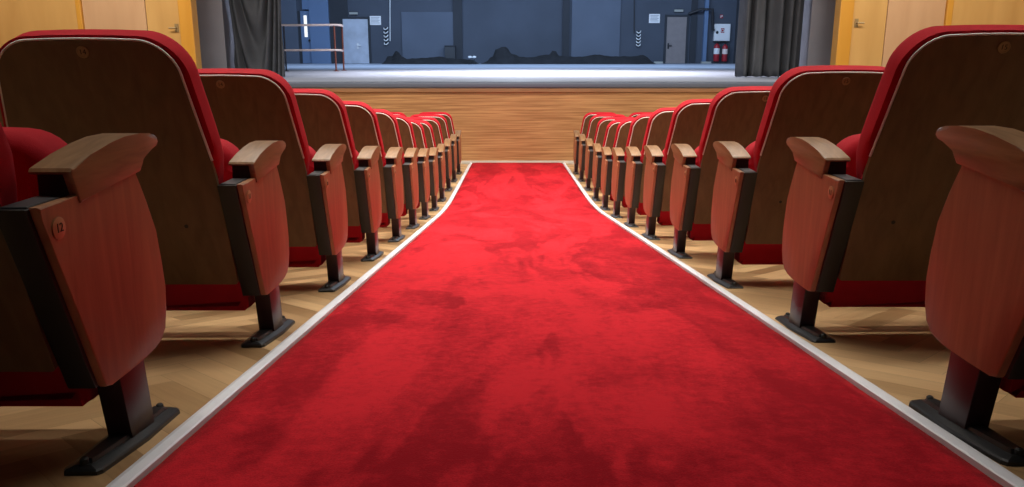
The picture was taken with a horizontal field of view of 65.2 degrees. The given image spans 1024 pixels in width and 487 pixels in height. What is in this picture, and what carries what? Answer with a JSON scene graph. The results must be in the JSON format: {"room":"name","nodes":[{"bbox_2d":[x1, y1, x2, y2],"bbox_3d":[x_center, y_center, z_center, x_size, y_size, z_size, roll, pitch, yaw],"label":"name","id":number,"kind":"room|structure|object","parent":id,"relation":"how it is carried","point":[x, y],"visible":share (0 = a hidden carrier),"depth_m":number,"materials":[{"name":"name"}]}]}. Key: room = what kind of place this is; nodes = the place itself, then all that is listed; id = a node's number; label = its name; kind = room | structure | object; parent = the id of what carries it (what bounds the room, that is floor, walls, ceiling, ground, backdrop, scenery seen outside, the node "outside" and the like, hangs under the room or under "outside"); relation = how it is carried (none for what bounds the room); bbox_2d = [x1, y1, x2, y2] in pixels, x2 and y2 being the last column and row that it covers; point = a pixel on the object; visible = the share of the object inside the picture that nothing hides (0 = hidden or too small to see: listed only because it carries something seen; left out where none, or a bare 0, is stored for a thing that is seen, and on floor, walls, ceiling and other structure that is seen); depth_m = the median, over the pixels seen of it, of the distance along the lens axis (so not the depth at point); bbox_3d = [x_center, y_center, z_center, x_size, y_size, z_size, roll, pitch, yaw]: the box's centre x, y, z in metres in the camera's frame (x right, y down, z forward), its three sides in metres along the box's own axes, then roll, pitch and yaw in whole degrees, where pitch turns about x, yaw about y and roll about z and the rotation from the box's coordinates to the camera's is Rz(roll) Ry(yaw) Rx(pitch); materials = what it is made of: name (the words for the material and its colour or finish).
{"room":"auditorium","nodes":[
{"label":"auditorium","id":0,"kind":"room"},
{"bbox_2d":[0,0,77,47],"bbox_3d":[-8.370,-4.403,13.475,2.061,6.110,0.200,0,13,0],"label":"wall","id":1,"kind":"structure","parent":0,"point":[17,17],"depth_m":13.51,"materials":[{"name":"yellow wood"}]},
{"bbox_2d":[75,0,84,28],"bbox_3d":[-7.297,-4.400,13.461,0.085,6.110,0.230,0,13,0],"label":"trim","id":2,"kind":"structure","parent":1,"relation":"attached to","point":[78,3],"depth_m":13.48,"materials":[{"name":"orange wood"}]},
{"bbox_2d":[196,0,234,68],"bbox_3d":[-6.115,-5.541,15.177,1.375,4.689,0.900,0,13,0],"label":"wall","id":3,"kind":"structure","parent":0,"point":[216,37],"depth_m":15.14,"materials":[{"name":"grey paint"}]},
{"bbox_2d":[0,163,1023,486],"bbox_3d":[0.000,-0.342,7.080,18.400,1.471,13.530,0,13,0],"label":"floor","id":4,"kind":"structure","parent":0,"point":[199,354],"depth_m":2.40,"materials":[{"name":"brown wood"}]},
{"bbox_2d":[0,123,179,475],"bbox_3d":[-1.091,-0.028,1.488,0.664,1.000,0.584,0,13,0],"label":"seat","id":5,"kind":"object","parent":4,"relation":"on","point":[83,291],"visible":1,"depth_m":1.50,"materials":[{"name":"brown wood"}]},
{"bbox_2d":[0,123,17,206],"bbox_3d":[-1.127,-0.129,1.328,0.581,0.729,0.294,0,13,0],"label":"cushion","id":6,"kind":"object","parent":5,"relation":"on","point":[8,183],"depth_m":1.33,"materials":[{"name":"red fabric"}]},
{"bbox_2d":[0,127,98,405],"bbox_3d":[-1.127,0.044,1.617,0.540,0.556,0.129,0,13,0],"label":"seat cushion","id":7,"kind":"object","parent":5,"relation":"on","point":[28,146],"depth_m":1.60,"materials":[{"name":"red fabric"}]},
{"bbox_2d":[0,29,294,347],"bbox_3d":[-1.091,-0.139,2.474,0.664,1.000,0.584,0,13,0],"label":"seat","id":8,"kind":"object","parent":4,"relation":"on","point":[217,209],"visible":0.77,"depth_m":2.26,"materials":[{"name":"brown wood"}]},
{"bbox_2d":[0,29,223,184],"bbox_3d":[-1.127,-0.240,2.314,0.581,0.729,0.294,0,13,0],"label":"cushion","id":9,"kind":"object","parent":8,"relation":"on","point":[72,85],"depth_m":2.16,"materials":[{"name":"brown wood"}]},
{"bbox_2d":[165,138,254,310],"bbox_3d":[-1.127,-0.067,2.603,0.540,0.556,0.129,0,13,0],"label":"seat cushion","id":10,"kind":"object","parent":8,"relation":"on","point":[179,297],"depth_m":2.59,"materials":[{"name":"brown wood"}]},
{"bbox_2d":[198,68,350,291],"bbox_3d":[-1.091,-0.252,3.466,0.664,1.000,0.584,0,13,0],"label":"seat","id":11,"kind":"object","parent":4,"relation":"on","point":[247,106],"visible":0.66,"depth_m":3.28,"materials":[{"name":"brown wood"}]},
{"bbox_2d":[198,68,309,174],"bbox_3d":[-1.127,-0.353,3.307,0.581,0.729,0.294,0,13,0],"label":"cushion","id":12,"kind":"object","parent":11,"relation":"on","point":[247,106],"depth_m":3.15,"materials":[{"name":"brown wood"}]},
{"bbox_2d":[288,145,325,266],"bbox_3d":[-1.127,-0.179,3.596,0.540,0.556,0.129,0,13,0],"label":"seat cushion","id":13,"kind":"object","parent":11,"relation":"on","point":[298,256],"depth_m":3.59,"materials":[{"name":"brown wood"}]},
{"bbox_2d":[105,162,471,486],"bbox_3d":[-0.707,-0.418,7.077,0.050,1.234,13.360,0,13,0],"label":"edging","id":14,"kind":"object","parent":4,"relation":"on","point":[149,461],"visible":0.99,"depth_m":2.01,"materials":[{"name":"metal"}]},
{"bbox_2d":[292,88,383,261],"bbox_3d":[-1.091,-0.362,4.448,0.664,1.000,0.584,0,13,0],"label":"seat","id":15,"kind":"object","parent":4,"relation":"on","point":[324,117],"visible":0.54,"depth_m":4.29,"materials":[{"name":"brown wood"}]},
{"bbox_2d":[292,88,355,167],"bbox_3d":[-1.127,-0.464,4.289,0.581,0.729,0.294,0,13,0],"label":"cushion","id":16,"kind":"object","parent":15,"relation":"on","point":[324,117],"depth_m":4.13,"materials":[{"name":"red fabric"}]},
{"bbox_2d":[346,149,364,242],"bbox_3d":[-1.127,-0.290,4.578,0.540,0.556,0.129,0,13,0],"label":"seat cushion","id":17,"kind":"object","parent":15,"relation":"on","point":[355,235],"depth_m":4.57,"materials":[{"name":"red fabric"}]},
{"bbox_2d":[343,101,404,241],"bbox_3d":[-1.091,-0.471,5.412,0.664,1.000,0.584,0,13,0],"label":"seat","id":18,"kind":"object","parent":4,"relation":"on","point":[363,120],"visible":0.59,"depth_m":5.28,"materials":[{"name":"brown wood"}]},
{"bbox_2d":[343,101,384,163],"bbox_3d":[-1.127,-0.573,5.253,0.581,0.729,0.294,0,13,0],"label":"cushion","id":19,"kind":"object","parent":18,"relation":"on","point":[363,120],"depth_m":5.10,"materials":[{"name":"wood"}]},
{"bbox_2d":[380,152,389,226],"bbox_3d":[-1.127,-0.399,5.542,0.540,0.556,0.129,0,13,0],"label":"seat cushion","id":20,"kind":"object","parent":18,"relation":"on","point":[385,222],"depth_m":5.53,"materials":[{"name":"red fabric"}]},
{"bbox_2d":[373,109,419,228],"bbox_3d":[-1.091,-0.577,6.333,0.664,1.000,0.584,0,13,0],"label":"seat","id":21,"kind":"object","parent":4,"relation":"on","point":[388,124],"visible":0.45,"depth_m":6.22,"materials":[{"name":"brown wood"}]},
{"bbox_2d":[373,109,403,164],"bbox_3d":[-1.127,-0.678,6.174,0.581,0.729,0.294,0,13,0],"label":"cushion","id":22,"kind":"object","parent":21,"relation":"on","point":[388,124],"depth_m":6.02,"materials":[{"name":"red fabric"}]},
{"bbox_2d":[401,155,406,215],"bbox_3d":[-1.127,-0.504,6.463,0.540,0.556,0.129,0,13,0],"label":"seat cushion","id":23,"kind":"object","parent":21,"relation":"on","point":[404,213],"depth_m":6.45,"materials":[{"name":"wood"}]},
{"bbox_2d":[393,114,430,219],"bbox_3d":[-1.091,-0.679,7.234,0.664,1.000,0.584,0,13,0],"label":"seat","id":24,"kind":"object","parent":4,"relation":"on","point":[405,126],"visible":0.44,"depth_m":7.14,"materials":[{"name":"brown wood"}]},
{"bbox_2d":[393,114,416,147],"bbox_3d":[-1.127,-0.781,7.074,0.581,0.729,0.294,0,13,0],"label":"cushion","id":25,"kind":"object","parent":24,"relation":"on","point":[405,126],"depth_m":6.91,"materials":[{"name":"red fabric"}]},
{"bbox_2d":[409,119,439,210],"bbox_3d":[-1.090,-0.789,8.127,0.658,1.002,0.622,0,15,0],"label":"seat","id":26,"kind":"object","parent":4,"relation":"on","point":[418,129],"visible":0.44,"depth_m":8.05,"materials":[{"name":"brown wood"}]},
{"bbox_2d":[409,119,426,147],"bbox_3d":[-1.127,-0.886,7.971,0.581,0.729,0.294,0,15,0],"label":"cushion","id":27,"kind":"object","parent":26,"relation":"on","point":[419,134],"depth_m":7.81,"materials":[{"name":"wood"}]},
{"bbox_2d":[406,117,452,190],"bbox_3d":[-1.090,-1.114,9.969,0.656,0.958,0.637,0,13,0],"label":"seat","id":28,"kind":"object","parent":4,"relation":"on","point":[435,124],"visible":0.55,"depth_m":9.81,"materials":[{"name":"brown wood"}]},
{"bbox_2d":[406,117,443,143],"bbox_3d":[-1.127,-1.201,9.809,0.581,0.729,0.294,0,18,0],"label":"cushion","id":29,"kind":"object","parent":28,"relation":"on","point":[435,124],"depth_m":9.61,"materials":[{"name":"red fabric"}]},
{"bbox_2d":[417,120,445,201],"bbox_3d":[-1.090,-0.931,9.017,0.656,0.966,0.625,0,13,0],"label":"seat","id":30,"kind":"object","parent":4,"relation":"on","point":[428,130],"visible":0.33,"depth_m":8.93,"materials":[{"name":"brown wood"}]},
{"bbox_2d":[417,120,435,146],"bbox_3d":[-1.127,-1.021,8.858,0.581,0.729,0.294,0,17,0],"label":"cushion","id":31,"kind":"object","parent":30,"relation":"on","point":[428,130],"depth_m":8.69,"materials":[{"name":"red fabric"}]},
{"bbox_2d":[411,114,457,181],"bbox_3d":[-1.090,-1.305,10.947,0.656,0.958,0.637,0,13,0],"label":"seat","id":32,"kind":"object","parent":4,"relation":"on","point":[442,120],"visible":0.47,"depth_m":10.73,"materials":[{"name":"brown wood"}]},
{"bbox_2d":[411,114,449,137],"bbox_3d":[-1.127,-1.392,10.786,0.581,0.729,0.294,0,18,0],"label":"cushion","id":33,"kind":"object","parent":32,"relation":"on","point":[442,120],"depth_m":10.59,"materials":[{"name":"red fabric"}]},
{"bbox_2d":[420,112,461,174],"bbox_3d":[-1.090,-1.492,11.904,0.656,0.958,0.637,0,13,0],"label":"seat","id":34,"kind":"object","parent":4,"relation":"on","point":[447,116],"visible":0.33,"depth_m":11.73,"materials":[{"name":"brown wood"}]},
{"bbox_2d":[420,112,454,133],"bbox_3d":[-1.127,-1.579,11.744,0.581,0.729,0.294,0,18,0],"label":"cushion","id":35,"kind":"object","parent":34,"relation":"on","point":[448,117],"depth_m":11.54,"materials":[{"name":"red fabric"}]},
{"bbox_2d":[133,163,1002,486],"bbox_3d":[0.092,-0.423,7.076,1.548,1.244,13.360,0,13,0],"label":"carpet runner","id":36,"kind":"object","parent":4,"relation":"on","point":[525,337],"visible":1,"depth_m":1.98,"materials":[{"name":"red carpet"}]},
{"bbox_2d":[573,112,614,173],"bbox_3d":[1.253,-1.489,11.905,0.656,0.958,0.637,0,13,0],"label":"seat","id":37,"kind":"object","parent":4,"relation":"on","point":[585,123],"visible":0.31,"depth_m":11.75,"materials":[{"name":"brown wood"}]},
{"bbox_2d":[580,112,614,133],"bbox_3d":[1.290,-1.577,11.745,0.581,0.729,0.294,0,18,0],"label":"cushion","id":38,"kind":"object","parent":37,"relation":"on","point":[585,123],"depth_m":11.55,"materials":[{"name":"red fabric"}]},
{"bbox_2d":[578,114,625,181],"bbox_3d":[1.253,-1.304,10.947,0.656,0.958,0.637,0,13,0],"label":"seat","id":39,"kind":"object","parent":4,"relation":"on","point":[595,119],"visible":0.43,"depth_m":10.77,"materials":[{"name":"brown wood"}]},
{"bbox_2d":[586,114,625,137],"bbox_3d":[1.290,-1.391,10.787,0.581,0.729,0.294,0,18,0],"label":"cushion","id":40,"kind":"object","parent":39,"relation":"on","point":[593,122],"depth_m":10.59,"materials":[{"name":"red fabric"}]},
{"bbox_2d":[591,119,624,200],"bbox_3d":[1.253,-0.934,9.016,0.656,0.966,0.625,0,13,0],"label":"seat","id":41,"kind":"object","parent":4,"relation":"on","point":[610,133],"visible":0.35,"depth_m":8.93,"materials":[{"name":"brown wood"}]},
{"bbox_2d":[603,119,624,146],"bbox_3d":[1.290,-1.024,8.857,0.581,0.729,0.294,0,17,0],"label":"cushion","id":42,"kind":"object","parent":41,"relation":"on","point":[610,133],"depth_m":8.69,"materials":[{"name":"wood"}]},
{"bbox_2d":[584,117,633,190],"bbox_3d":[1.253,-1.115,9.969,0.656,0.958,0.637,0,13,0],"label":"seat","id":43,"kind":"object","parent":4,"relation":"on","point":[602,124],"visible":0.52,"depth_m":9.82,"materials":[{"name":"brown wood"}]},
{"bbox_2d":[594,117,633,142],"bbox_3d":[1.290,-1.202,9.809,0.581,0.729,0.294,0,18,0],"label":"cushion","id":44,"kind":"object","parent":43,"relation":"on","point":[602,124],"depth_m":9.62,"materials":[{"name":"red fabric"}]},
{"bbox_2d":[600,118,633,209],"bbox_3d":[1.253,-0.795,8.126,0.658,1.002,0.622,0,15,0],"label":"seat","id":45,"kind":"object","parent":4,"relation":"on","point":[622,131],"visible":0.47,"depth_m":8.04,"materials":[{"name":"brown wood"}]},
{"bbox_2d":[612,118,633,153],"bbox_3d":[1.290,-0.892,7.970,0.581,0.729,0.294,0,15,0],"label":"cushion","id":46,"kind":"object","parent":45,"relation":"on","point":[622,131],"depth_m":7.81,"materials":[{"name":"red fabric"}]},
{"bbox_2d":[611,113,651,217],"bbox_3d":[1.254,-0.687,7.232,0.664,1.000,0.584,0,13,0],"label":"seat","id":47,"kind":"object","parent":4,"relation":"on","point":[637,130],"visible":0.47,"depth_m":7.13,"materials":[{"name":"brown wood"}]},
{"bbox_2d":[621,153,627,207],"bbox_3d":[1.290,-0.615,7.362,0.540,0.556,0.129,0,13,0],"label":"seat cushion","id":48,"kind":"object","parent":47,"relation":"on","point":[623,204],"depth_m":7.35,"materials":[{"name":"wood"}]},
{"bbox_2d":[625,113,651,158],"bbox_3d":[1.290,-0.788,7.073,0.581,0.729,0.294,0,13,0],"label":"cushion","id":49,"kind":"object","parent":47,"relation":"on","point":[637,130],"depth_m":6.92,"materials":[{"name":"red fabric"}]},
{"bbox_2d":[624,107,675,226],"bbox_3d":[1.254,-0.586,6.330,0.664,1.000,0.584,0,13,0],"label":"seat","id":50,"kind":"object","parent":4,"relation":"on","point":[659,121],"visible":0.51,"depth_m":6.21,"materials":[{"name":"brown wood"}]},
{"bbox_2d":[637,151,646,214],"bbox_3d":[1.290,-0.514,6.460,0.540,0.556,0.129,0,13,0],"label":"seat cushion","id":51,"kind":"object","parent":50,"relation":"on","point":[640,210],"depth_m":6.45,"materials":[{"name":"red fabric"}]},
{"bbox_2d":[642,107,675,160],"bbox_3d":[1.290,-0.688,6.171,0.581,0.729,0.294,0,13,0],"label":"cushion","id":52,"kind":"object","parent":50,"relation":"on","point":[658,124],"depth_m":6.01,"materials":[{"name":"wood"}]},
{"bbox_2d":[641,99,711,239],"bbox_3d":[1.254,-0.483,5.409,0.664,1.000,0.584,0,13,0],"label":"seat","id":53,"kind":"object","parent":4,"relation":"on","point":[688,119],"visible":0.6,"depth_m":5.26,"materials":[{"name":"brown wood"}]},
{"bbox_2d":[657,149,672,224],"bbox_3d":[1.290,-0.411,5.539,0.540,0.556,0.129,0,13,0],"label":"seat cushion","id":54,"kind":"object","parent":53,"relation":"on","point":[664,219],"depth_m":5.53,"materials":[{"name":"wood"}]},
{"bbox_2d":[664,99,711,164],"bbox_3d":[1.290,-0.584,5.250,0.581,0.729,0.294,0,13,0],"label":"cushion","id":55,"kind":"object","parent":53,"relation":"on","point":[688,119],"depth_m":5.10,"materials":[{"name":"red fabric"}]},
{"bbox_2d":[667,86,771,258],"bbox_3d":[1.254,-0.374,4.445,0.664,1.000,0.584,0,13,0],"label":"seat","id":56,"kind":"object","parent":4,"relation":"on","point":[735,114],"visible":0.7,"depth_m":4.28,"materials":[{"name":"brown wood"}]},
{"bbox_2d":[687,146,712,240],"bbox_3d":[1.290,-0.302,4.575,0.540,0.556,0.129,0,13,0],"label":"seat cushion","id":57,"kind":"object","parent":56,"relation":"on","point":[700,232],"depth_m":4.56,"materials":[{"name":"wood"}]},
{"bbox_2d":[698,86,771,166],"bbox_3d":[1.290,-0.475,4.286,0.581,0.729,0.294,0,13,0],"label":"cushion","id":58,"kind":"object","parent":56,"relation":"on","point":[735,114],"depth_m":4.13,"materials":[{"name":"brown wood"}]},
{"bbox_2d":[563,162,1023,486],"bbox_3d":[0.891,-0.425,7.075,0.050,1.248,13.360,0,13,0],"label":"edging","id":59,"kind":"object","parent":4,"relation":"on","point":[1004,477],"visible":1,"depth_m":1.97,"materials":[{"name":"metal"}]},
{"bbox_2d":[707,65,884,288],"bbox_3d":[1.254,-0.263,3.463,0.664,1.000,0.584,0,13,0],"label":"seat","id":60,"kind":"object","parent":4,"relation":"on","point":[832,103],"visible":0.65,"depth_m":3.27,"materials":[{"name":"brown wood"}]},
{"bbox_2d":[734,141,782,264],"bbox_3d":[1.290,-0.191,3.593,0.540,0.556,0.129,0,13,0],"label":"seat cushion","id":61,"kind":"object","parent":60,"relation":"on","point":[752,254],"depth_m":3.58,"materials":[{"name":"brown wood"}]},
{"bbox_2d":[754,65,884,171],"bbox_3d":[1.290,-0.364,3.304,0.581,0.729,0.294,0,13,0],"label":"cushion","id":62,"kind":"object","parent":60,"relation":"on","point":[832,103],"depth_m":3.15,"materials":[{"name":"brown wood"}]},
{"bbox_2d":[775,24,1023,342],"bbox_3d":[1.254,-0.151,2.471,0.664,1.000,0.584,0,13,0],"label":"seat","id":63,"kind":"object","parent":4,"relation":"on","point":[863,211],"visible":0.77,"depth_m":2.31,"materials":[{"name":"brown wood"}]},
{"bbox_2d":[819,134,925,306],"bbox_3d":[1.290,-0.079,2.601,0.540,0.556,0.129,0,13,0],"label":"seat cushion","id":64,"kind":"object","parent":63,"relation":"on","point":[846,293],"depth_m":2.59,"materials":[{"name":"brown wood"}]},
{"bbox_2d":[856,24,1023,179],"bbox_3d":[1.290,-0.252,2.312,0.581,0.729,0.294,0,13,0],"label":"cushion","id":65,"kind":"object","parent":63,"relation":"on","point":[938,77],"depth_m":2.17,"materials":[{"name":"red fabric"}]},
{"bbox_2d":[909,126,1023,465],"bbox_3d":[1.244,-0.044,1.492,0.664,1.000,0.584,0,13,0],"label":"seat","id":66,"kind":"object","parent":4,"relation":"on","point":[974,295],"visible":1,"depth_m":1.60,"materials":[{"name":"red wood"}]},
{"bbox_2d":[999,377,1023,397],"bbox_3d":[1.280,0.028,1.622,0.540,0.556,0.129,0,13,0],"label":"seat cushion","id":67,"kind":"object","parent":66,"relation":"on","point":[1015,388],"depth_m":1.62,"materials":[{"name":"red fabric"}]},
{"bbox_2d":[333,92,718,160],"bbox_3d":[0.000,-1.949,13.668,18.400,1.246,0.108,0,13,0],"label":"stage front","id":68,"kind":"structure","parent":0,"point":[494,126],"depth_m":13.54,"materials":[{"name":"brown wood"}]},
{"bbox_2d":[296,88,725,91],"bbox_3d":[0.000,-2.584,13.489,18.400,0.067,0.120,0,13,0],"label":"trim","id":69,"kind":"structure","parent":68,"relation":"attached to","point":[329,89],"depth_m":13.43,"materials":[{"name":"brown wood"}]},
{"bbox_2d":[461,161,573,164],"bbox_3d":[0.000,-1.388,13.734,18.400,0.065,0.024,0,13,0],"label":"baseboard","id":70,"kind":"structure","parent":68,"relation":"attached to","point":[463,162],"depth_m":13.72,"materials":[{"name":"beige"}]},
{"bbox_2d":[288,82,774,87],"bbox_3d":[0.000,-2.668,13.461,18.400,0.108,0.135,0,13,0],"label":"trim","id":71,"kind":"structure","parent":68,"relation":"attached to","point":[292,84],"depth_m":13.39,"materials":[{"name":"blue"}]},
{"bbox_2d":[283,64,779,81],"bbox_3d":[0.000,-5.247,24.235,26.400,0.100,22.220,0,13,0],"label":"floor","id":72,"kind":"structure","parent":0,"point":[296,72],"depth_m":19.64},
{"bbox_2d":[229,0,284,76],"bbox_3d":[-5.005,-5.548,15.187,1.122,4.681,0.432,4,14,15],"label":"stage curtain","id":73,"kind":"object","parent":72,"relation":"on","point":[256,24],"visible":0.87,"depth_m":15.53,"materials":[{"name":"grey fabric"}]},
{"bbox_2d":[281,24,346,70],"bbox_3d":[-5.461,-5.186,21.194,2.080,1.195,0.974,0,13,0],"label":"guard rail","id":74,"kind":"object","parent":72,"relation":"on","point":[283,25],"visible":0.8,"depth_m":20.78,"materials":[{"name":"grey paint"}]},
{"bbox_2d":[382,51,478,63],"bbox_3d":[-3.404,-7.816,33.604,4.068,0.516,1.075,0,13,0],"label":"heap","id":75,"kind":"object","parent":72,"relation":"on","point":[396,58],"visible":0.97,"depth_m":33.34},
{"bbox_2d":[444,45,455,58],"bbox_3d":[-2.658,-8.121,34.395,0.460,0.760,0.380,0,13,0],"label":"crate","id":76,"kind":"object","parent":72,"relation":"on","point":[449,49],"visible":0.8,"depth_m":34.19,"materials":[{"name":"grey"}]},
{"bbox_2d":[482,47,655,63],"bbox_3d":[2.377,-7.901,33.583,7.396,0.691,1.076,0,13,0],"label":"heap","id":77,"kind":"object","parent":72,"relation":"on","point":[502,55],"visible":1,"depth_m":33.32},
{"bbox_2d":[712,41,721,63],"bbox_3d":[8.836,-8.217,34.426,0.342,0.932,0.406,0,13,0],"label":"fire extinguisher","id":78,"kind":"object","parent":72,"relation":"on","point":[716,53],"visible":1,"depth_m":34.30,"materials":[{"name":"red metal"}]},
{"bbox_2d":[720,42,729,63],"bbox_3d":[9.190,-8.197,34.431,0.332,0.890,0.406,0,13,0],"label":"fire extinguisher","id":79,"kind":"object","parent":72,"relation":"on","point":[725,47],"visible":1,"depth_m":34.31,"materials":[{"name":"red metal"}]},
{"bbox_2d":[735,0,803,76],"bbox_3d":[5.015,-5.547,15.178,1.234,4.678,0.541,0,13,0],"label":"stage curtain","id":80,"kind":"object","parent":72,"relation":"on","point":[769,32],"visible":0.97,"depth_m":15.44,"materials":[{"name":"grey fabric"}]},
{"bbox_2d":[297,0,803,63],"bbox_3d":[0.000,-11.094,34.079,26.400,6.689,0.250,0,13,0],"label":"wall","id":81,"kind":"structure","parent":0,"point":[527,28],"depth_m":34.36,"materials":[{"name":"blue paint"}]},
{"bbox_2d":[281,0,299,63],"bbox_3d":[-9.590,-10.260,34.097,0.807,5.058,0.098,0,13,0],"label":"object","id":82,"kind":"structure","parent":81,"relation":"attached to","point":[288,7],"depth_m":34.32,"materials":[{"name":"blue"}]},
{"bbox_2d":[297,11,306,63],"bbox_3d":[-9.207,-8.875,34.465,0.617,2.195,0.028,0,13,0],"label":"trim","id":83,"kind":"structure","parent":81,"relation":"attached to","point":[298,12],"depth_m":34.46,"materials":[{"name":"paint"}]},
{"bbox_2d":[300,11,311,62],"bbox_3d":[-8.797,-8.866,34.405,0.524,2.185,0.128,0,13,0],"label":"door","id":84,"kind":"structure","parent":81,"relation":"in","point":[304,15],"depth_m":34.40,"materials":[{"name":"blue paint"}]},
{"bbox_2d":[308,0,331,63],"bbox_3d":[-8.235,-10.250,34.059,0.823,5.058,0.178,0,13,0],"label":"wall panel","id":85,"kind":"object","parent":81,"relation":"attached to","point":[318,9],"depth_m":34.26,"materials":[{"name":"blue paint"}]},
{"bbox_2d":[328,0,349,63],"bbox_3d":[-7.565,-10.265,34.122,1.077,5.058,0.048,0,13,0],"label":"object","id":86,"kind":"structure","parent":81,"relation":"attached to","point":[337,8],"depth_m":34.27,"materials":[{"name":"paint"}]},
{"bbox_2d":[340,17,371,63],"bbox_3d":[-6.720,-8.745,34.436,1.253,1.955,0.145,0,13,0],"label":"door","id":87,"kind":"structure","parent":81,"relation":"in","point":[356,30],"depth_m":34.44,"materials":[{"name":"silver metal"}]},
{"bbox_2d":[370,16,380,24],"bbox_3d":[-5.860,-9.563,34.307,0.478,0.372,0.028,0,13,0],"label":"notice","id":88,"kind":"object","parent":81,"relation":"attached to","point":[374,20],"visible":1,"depth_m":34.29,"materials":[{"name":"white paper"}]},
{"bbox_2d":[401,12,452,58],"bbox_3d":[-3.606,-8.883,34.442,2.249,2.087,0.068,0,13,0],"label":"wall panel","id":89,"kind":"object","parent":81,"relation":"attached to","point":[424,34],"depth_m":34.37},
{"bbox_2d":[453,0,462,58],"bbox_3d":[-2.329,-10.257,34.088,0.379,5.058,0.118,0,13,0],"label":"trim","id":90,"kind":"structure","parent":81,"relation":"attached to","point":[457,4],"depth_m":34.27,"materials":[{"name":"paint"}]},
{"bbox_2d":[562,0,569,56],"bbox_3d":[2.313,-10.257,34.088,0.283,5.058,0.118,0,13,0],"label":"trim","id":91,"kind":"structure","parent":81,"relation":"attached to","point":[566,3],"depth_m":34.29,"materials":[{"name":"paint"}]},
{"bbox_2d":[571,0,620,56],"bbox_3d":[3.599,-10.262,34.107,2.073,5.058,0.078,0,13,0],"label":"wall panel","id":92,"kind":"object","parent":81,"relation":"attached to","point":[595,23],"depth_m":34.31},
{"bbox_2d":[649,14,659,22],"bbox_3d":[6.104,-9.643,34.287,0.465,0.372,0.028,0,13,0],"label":"notice","id":93,"kind":"object","parent":81,"relation":"attached to","point":[653,18],"visible":1,"depth_m":34.27,"materials":[{"name":"white paper"}]},
{"bbox_2d":[663,15,688,63],"bbox_3d":[7.069,-8.785,34.426,1.023,2.038,0.145,0,13,0],"label":"door","id":94,"kind":"structure","parent":81,"relation":"in","point":[676,31],"depth_m":34.43,"materials":[{"name":"paint"}]},
{"bbox_2d":[689,0,697,63],"bbox_3d":[7.798,-10.264,34.117,0.259,5.058,0.058,0,13,0],"label":"trim","id":95,"kind":"structure","parent":81,"relation":"attached to","point":[693,28],"depth_m":34.37,"materials":[{"name":"paint"}]},
{"bbox_2d":[688,8,714,30],"bbox_3d":[8.080,-9.542,34.092,1.144,0.951,0.195,2,14,8],"label":"pipe","id":96,"kind":"object","parent":81,"relation":"attached to","point":[700,9],"visible":1,"depth_m":34.01,"materials":[{"name":"black"}]},
{"bbox_2d":[701,0,708,61],"bbox_3d":[8.290,-10.248,34.049,0.157,5.058,0.198,0,13,0],"label":"trim","id":97,"kind":"structure","parent":81,"relation":"attached to","point":[706,2],"depth_m":34.26,"materials":[{"name":"blue paint"}]},
{"bbox_2d":[713,24,730,40],"bbox_3d":[9.003,-9.054,34.319,0.680,0.708,0.224,0,13,0],"label":"cabinet","id":98,"kind":"object","parent":81,"relation":"attached to","point":[722,31],"visible":1,"depth_m":34.24,"materials":[{"name":"white"}]},
{"bbox_2d":[733,0,738,63],"bbox_3d":[9.625,-10.264,34.117,0.046,5.058,0.058,0,13,0],"label":"trim","id":99,"kind":"structure","parent":81,"relation":"attached to","point":[737,0],"depth_m":34.37,"materials":[{"name":"paint"}]},
{"bbox_2d":[799,0,835,65],"bbox_3d":[6.285,-5.541,15.177,1.337,4.689,0.900,0,13,0],"label":"wall","id":100,"kind":"structure","parent":0,"point":[818,15],"depth_m":15.13,"materials":[{"name":"grey paint"}]},
{"bbox_2d":[951,0,1023,24],"bbox_3d":[8.412,-4.403,13.475,1.976,6.110,0.200,0,13,0],"label":"wall","id":101,"kind":"structure","parent":0,"point":[965,12],"depth_m":13.49,"materials":[{"name":"yellow wood"}]},
{"bbox_2d":[943,0,953,25],"bbox_3d":[7.373,-4.400,13.461,0.102,6.110,0.230,0,13,0],"label":"trim","id":102,"kind":"structure","parent":101,"relation":"attached to","point":[949,3],"depth_m":13.48,"materials":[{"name":"orange wood"}]},
{"bbox_3d":[-6.433,-2.122,14.021,1.644,1.418,0.200,0,13,0],"label":"wall","id":103,"kind":"structure","parent":0,"visible":0},
{"bbox_2d":[82,0,147,29],"bbox_3d":[-6.721,-5.081,13.256,1.056,4.689,0.050,0,13,0],"label":"door","id":104,"kind":"structure","parent":103,"relation":"in","point":[97,14],"depth_m":13.52,"materials":[{"name":"beige wood"}]},
{"bbox_2d":[145,0,181,45],"bbox_3d":[-5.899,-5.072,13.219,0.564,4.689,0.127,0,13,0],"label":"door","id":105,"kind":"structure","parent":103,"relation":"in","point":[162,15],"depth_m":13.53,"materials":[{"name":"yellow wood"}]},
{"bbox_2d":[177,0,201,68],"bbox_3d":[-5.496,-4.397,13.451,0.229,6.110,0.250,0,13,0],"label":"trim","id":106,"kind":"structure","parent":103,"relation":"attached to","point":[187,9],"depth_m":13.54,"materials":[{"name":"orange wood"}]},
{"bbox_3d":[6.534,-2.122,14.021,1.576,1.418,0.200,0,13,0],"label":"wall","id":107,"kind":"structure","parent":0,"visible":0},
{"bbox_2d":[830,0,854,64],"bbox_3d":[5.632,-4.397,13.451,0.229,6.110,0.250,0,13,0],"label":"trim","id":108,"kind":"structure","parent":107,"relation":"attached to","point":[844,9],"depth_m":13.56,"materials":[{"name":"orange wood"}]},
{"bbox_2d":[849,0,887,65],"bbox_3d":[6.043,-5.072,13.219,0.581,4.689,0.127,0,13,0],"label":"door","id":109,"kind":"structure","parent":107,"relation":"in","point":[869,16],"depth_m":13.59,"materials":[{"name":"yellow wood"}]},
{"bbox_2d":[881,0,945,66],"bbox_3d":[6.831,-5.081,13.256,0.971,4.689,0.050,0,13,0],"label":"door","id":110,"kind":"structure","parent":107,"relation":"in","point":[904,18],"depth_m":13.54,"materials":[{"name":"beige wood"}]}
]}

